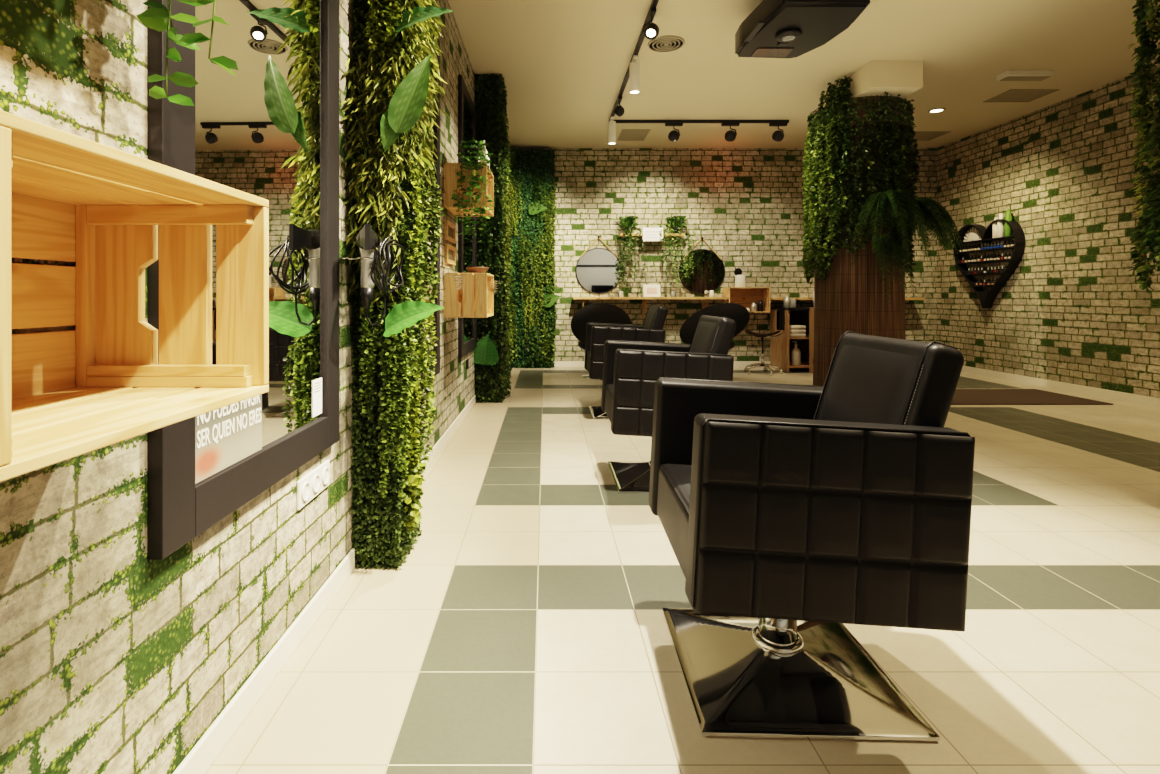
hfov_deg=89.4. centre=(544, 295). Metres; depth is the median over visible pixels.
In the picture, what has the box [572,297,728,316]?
wall shelf
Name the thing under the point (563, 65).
ceiling
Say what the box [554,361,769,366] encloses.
baseboard
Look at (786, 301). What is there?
container
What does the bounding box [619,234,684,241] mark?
wall shelf
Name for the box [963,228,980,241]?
fan
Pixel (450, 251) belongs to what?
picture
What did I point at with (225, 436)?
sticker
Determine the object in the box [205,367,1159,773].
floor
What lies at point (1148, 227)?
hanging plants
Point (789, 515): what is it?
salon chair
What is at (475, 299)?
wooden crate
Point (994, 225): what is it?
bottle
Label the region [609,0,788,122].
track
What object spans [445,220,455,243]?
wooden picture frame
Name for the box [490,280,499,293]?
holder
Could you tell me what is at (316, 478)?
socket
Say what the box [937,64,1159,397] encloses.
wall
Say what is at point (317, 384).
sticker
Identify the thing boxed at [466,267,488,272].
bowl
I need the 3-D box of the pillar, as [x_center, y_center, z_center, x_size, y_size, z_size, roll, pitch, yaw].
[3.310,-0.569,5.902,1.099,3.258,1.507,0,0,-12]
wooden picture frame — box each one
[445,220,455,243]
[445,243,455,264]
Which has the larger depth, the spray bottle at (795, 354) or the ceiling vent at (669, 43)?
the spray bottle at (795, 354)
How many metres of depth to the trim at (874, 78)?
5.49 m
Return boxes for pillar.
[801,76,962,385]
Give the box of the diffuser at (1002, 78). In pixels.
[1000,76,1050,80]
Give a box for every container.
[751,303,756,311]
[758,301,762,311]
[783,296,789,307]
[790,298,795,307]
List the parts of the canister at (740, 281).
lid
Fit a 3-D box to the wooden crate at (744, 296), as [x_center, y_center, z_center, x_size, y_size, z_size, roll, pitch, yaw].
[2.960,0.058,8.605,0.600,0.365,0.290,0,0,0]
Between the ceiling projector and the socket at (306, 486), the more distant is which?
the ceiling projector
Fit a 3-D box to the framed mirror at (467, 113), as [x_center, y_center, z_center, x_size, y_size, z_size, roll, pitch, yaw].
[-0.694,-0.655,5.277,0.030,2.330,0.935,0,0,1]
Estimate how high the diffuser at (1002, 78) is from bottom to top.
0.007 m
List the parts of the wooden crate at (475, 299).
panel, panel, panel, panel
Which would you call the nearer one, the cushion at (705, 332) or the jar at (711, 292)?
the cushion at (705, 332)
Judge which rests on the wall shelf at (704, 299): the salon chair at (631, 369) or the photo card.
the photo card
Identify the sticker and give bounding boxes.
[195,394,261,483]
[313,378,321,416]
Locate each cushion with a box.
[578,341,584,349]
[643,309,656,327]
[660,464,691,513]
[690,321,717,352]
[818,345,917,423]
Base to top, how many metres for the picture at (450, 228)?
0.080 m
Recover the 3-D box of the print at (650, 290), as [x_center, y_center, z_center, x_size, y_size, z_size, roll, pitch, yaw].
[1.575,-0.076,8.617,0.150,0.099,0.013,0,0,0]
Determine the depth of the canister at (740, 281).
8.54 m
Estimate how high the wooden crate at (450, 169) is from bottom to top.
0.320 m
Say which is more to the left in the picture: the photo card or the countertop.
the photo card
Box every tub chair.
[571,303,630,379]
[679,303,749,349]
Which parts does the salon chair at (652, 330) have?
seat, armrest, armrest, quilted panel, backrest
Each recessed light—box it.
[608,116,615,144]
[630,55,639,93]
[928,108,945,112]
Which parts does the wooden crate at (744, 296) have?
panel, panel, panel, panel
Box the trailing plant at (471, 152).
[451,139,493,239]
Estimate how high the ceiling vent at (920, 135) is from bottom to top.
0.007 m
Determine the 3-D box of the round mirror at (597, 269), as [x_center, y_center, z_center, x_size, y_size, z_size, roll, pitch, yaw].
[0.800,-0.464,8.731,0.686,0.864,0.036,0,0,0]
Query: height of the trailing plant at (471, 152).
0.729 m
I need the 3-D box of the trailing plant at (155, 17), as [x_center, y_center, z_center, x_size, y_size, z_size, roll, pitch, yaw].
[-0.650,-0.735,0.978,0.278,0.804,0.255,0,0,40]
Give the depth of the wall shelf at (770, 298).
8.45 m
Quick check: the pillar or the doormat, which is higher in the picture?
the pillar
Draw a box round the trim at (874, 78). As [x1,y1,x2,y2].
[823,61,922,106]
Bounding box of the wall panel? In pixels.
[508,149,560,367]
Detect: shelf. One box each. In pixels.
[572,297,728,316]
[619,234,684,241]
[770,298,924,313]
[953,219,1024,307]
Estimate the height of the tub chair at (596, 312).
0.970 m
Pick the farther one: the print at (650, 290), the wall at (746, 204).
the wall at (746, 204)
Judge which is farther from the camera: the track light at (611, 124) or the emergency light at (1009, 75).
the track light at (611, 124)
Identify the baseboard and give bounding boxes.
[173,395,475,773]
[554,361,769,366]
[962,366,1159,406]
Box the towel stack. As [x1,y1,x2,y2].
[789,325,805,336]
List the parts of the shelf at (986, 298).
rail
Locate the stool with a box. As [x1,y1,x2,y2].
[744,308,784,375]
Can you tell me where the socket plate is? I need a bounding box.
[297,460,329,509]
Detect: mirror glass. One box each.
[195,0,323,484]
[464,98,473,342]
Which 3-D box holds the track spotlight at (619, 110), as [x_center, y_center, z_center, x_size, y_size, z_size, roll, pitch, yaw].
[0.817,-2.076,6.450,0.120,0.197,0.180,0,0,0]
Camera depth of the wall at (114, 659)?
1.07 m
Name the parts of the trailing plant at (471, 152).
pot, stem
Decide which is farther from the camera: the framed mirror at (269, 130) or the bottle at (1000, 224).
the bottle at (1000, 224)
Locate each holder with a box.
[339,257,373,259]
[445,276,464,289]
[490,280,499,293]
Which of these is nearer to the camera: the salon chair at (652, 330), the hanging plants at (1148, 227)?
the hanging plants at (1148, 227)
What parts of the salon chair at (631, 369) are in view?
seat, armrest, armrest, quilted panel, backrest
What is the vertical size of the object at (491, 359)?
3.365 m
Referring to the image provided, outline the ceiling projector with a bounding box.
[735,0,869,57]
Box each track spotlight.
[614,96,623,116]
[643,8,658,39]
[665,122,682,141]
[721,122,739,141]
[769,122,786,141]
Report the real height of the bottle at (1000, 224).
0.310 m
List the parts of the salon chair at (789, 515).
seat, armrest, armrest, quilted panel, backrest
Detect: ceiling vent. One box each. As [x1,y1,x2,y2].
[617,129,650,140]
[648,35,684,51]
[913,131,950,140]
[983,89,1059,101]
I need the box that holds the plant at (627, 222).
[616,215,647,290]
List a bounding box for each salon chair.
[584,305,667,419]
[601,314,735,492]
[649,331,974,741]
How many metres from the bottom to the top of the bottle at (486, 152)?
0.225 m
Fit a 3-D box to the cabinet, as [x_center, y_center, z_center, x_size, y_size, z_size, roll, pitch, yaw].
[3.835,0.610,8.133,0.950,0.900,1.206,0,0,0]
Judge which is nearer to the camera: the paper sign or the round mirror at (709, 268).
the paper sign
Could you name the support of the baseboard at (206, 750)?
attached to the wall at (114, 659)
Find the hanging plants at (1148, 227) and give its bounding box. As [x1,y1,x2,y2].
[1127,0,1159,292]
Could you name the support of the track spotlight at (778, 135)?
attached to the track
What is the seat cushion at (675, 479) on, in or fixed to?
on the salon chair at (789, 515)
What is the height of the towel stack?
0.163 m
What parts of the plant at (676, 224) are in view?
pot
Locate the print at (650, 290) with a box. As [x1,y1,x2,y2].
[647,287,656,293]
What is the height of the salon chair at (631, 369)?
0.948 m
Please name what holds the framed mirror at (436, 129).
attached to the wall at (114, 659)
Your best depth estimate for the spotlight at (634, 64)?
5.31 m
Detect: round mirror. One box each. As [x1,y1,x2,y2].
[576,236,620,293]
[679,237,724,294]
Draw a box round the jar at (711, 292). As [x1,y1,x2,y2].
[709,290,713,296]
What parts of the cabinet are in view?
panel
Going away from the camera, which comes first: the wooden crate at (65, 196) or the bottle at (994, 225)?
the wooden crate at (65, 196)
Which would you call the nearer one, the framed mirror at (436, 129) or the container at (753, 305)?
the framed mirror at (436, 129)
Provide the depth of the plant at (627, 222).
8.55 m
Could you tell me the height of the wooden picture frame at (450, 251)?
0.140 m
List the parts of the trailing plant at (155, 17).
stem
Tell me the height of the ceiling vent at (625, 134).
0.007 m
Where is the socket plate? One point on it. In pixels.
(317, 480)
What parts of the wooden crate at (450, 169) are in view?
panel, panel, panel, panel, panel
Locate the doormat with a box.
[951,389,1112,404]
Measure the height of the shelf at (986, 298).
1.132 m
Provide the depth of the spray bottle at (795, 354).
8.21 m
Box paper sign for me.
[643,228,662,240]
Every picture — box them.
[448,226,452,237]
[448,249,452,259]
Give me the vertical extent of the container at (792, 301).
0.140 m
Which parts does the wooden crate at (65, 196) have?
panel, panel, corner post, panel, panel, panel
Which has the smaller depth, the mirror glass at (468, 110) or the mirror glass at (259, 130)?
the mirror glass at (259, 130)
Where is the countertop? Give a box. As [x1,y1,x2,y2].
[770,307,813,309]
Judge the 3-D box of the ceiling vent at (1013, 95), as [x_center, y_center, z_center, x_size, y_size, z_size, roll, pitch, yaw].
[5.240,-2.205,6.450,0.520,0.007,0.400,0,0,0]
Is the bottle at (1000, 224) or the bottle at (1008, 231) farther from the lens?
the bottle at (1000, 224)
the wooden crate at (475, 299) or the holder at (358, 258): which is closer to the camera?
the holder at (358, 258)
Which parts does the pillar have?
leafy crown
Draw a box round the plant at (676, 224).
[660,215,696,291]
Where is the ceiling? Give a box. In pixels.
[449,0,1159,147]
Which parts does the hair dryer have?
handle, handle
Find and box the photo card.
[643,284,660,296]
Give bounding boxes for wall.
[0,0,474,773]
[509,148,936,360]
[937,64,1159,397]
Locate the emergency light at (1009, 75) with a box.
[997,70,1053,80]
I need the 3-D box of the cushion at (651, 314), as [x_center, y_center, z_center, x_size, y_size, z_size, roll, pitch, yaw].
[0.907,0.341,5.280,0.136,0.445,0.410,0,0,0]
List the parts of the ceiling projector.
screen plate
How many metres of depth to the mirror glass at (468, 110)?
5.29 m
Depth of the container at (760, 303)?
8.54 m
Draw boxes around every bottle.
[480,140,487,161]
[791,341,800,364]
[992,217,997,237]
[997,213,1003,237]
[1004,209,1012,236]
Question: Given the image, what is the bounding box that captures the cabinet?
[770,307,813,372]
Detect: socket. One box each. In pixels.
[302,482,310,501]
[312,474,320,492]
[322,467,329,484]
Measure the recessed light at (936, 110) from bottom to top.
0.009 m
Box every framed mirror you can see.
[148,0,338,559]
[417,22,439,385]
[458,75,476,357]
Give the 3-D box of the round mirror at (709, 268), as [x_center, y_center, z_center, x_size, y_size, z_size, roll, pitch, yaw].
[2.345,-0.449,8.731,0.686,0.864,0.036,0,0,0]
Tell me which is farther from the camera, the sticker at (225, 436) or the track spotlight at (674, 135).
the track spotlight at (674, 135)
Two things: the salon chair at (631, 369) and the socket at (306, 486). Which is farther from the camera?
the salon chair at (631, 369)
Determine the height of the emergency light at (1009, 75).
0.061 m
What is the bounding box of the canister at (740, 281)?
[734,268,745,286]
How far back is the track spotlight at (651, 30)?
4.47 m
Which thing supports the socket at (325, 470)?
attached to the socket plate
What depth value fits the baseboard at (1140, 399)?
6.51 m
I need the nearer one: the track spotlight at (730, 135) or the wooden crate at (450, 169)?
the wooden crate at (450, 169)
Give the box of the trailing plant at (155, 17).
[136,0,237,105]
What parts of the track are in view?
long rail, cross rail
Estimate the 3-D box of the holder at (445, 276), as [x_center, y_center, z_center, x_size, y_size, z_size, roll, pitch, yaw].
[-0.633,-0.090,4.118,0.144,0.106,0.084,0,0,1]
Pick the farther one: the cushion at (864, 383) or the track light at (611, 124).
the track light at (611, 124)
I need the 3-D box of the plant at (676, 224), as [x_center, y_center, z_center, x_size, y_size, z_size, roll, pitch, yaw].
[1.949,-0.619,8.628,0.570,1.140,0.292,0,0,0]
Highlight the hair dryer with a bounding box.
[356,224,404,325]
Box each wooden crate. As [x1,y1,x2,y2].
[0,110,268,481]
[444,163,493,216]
[444,273,493,317]
[723,287,769,312]

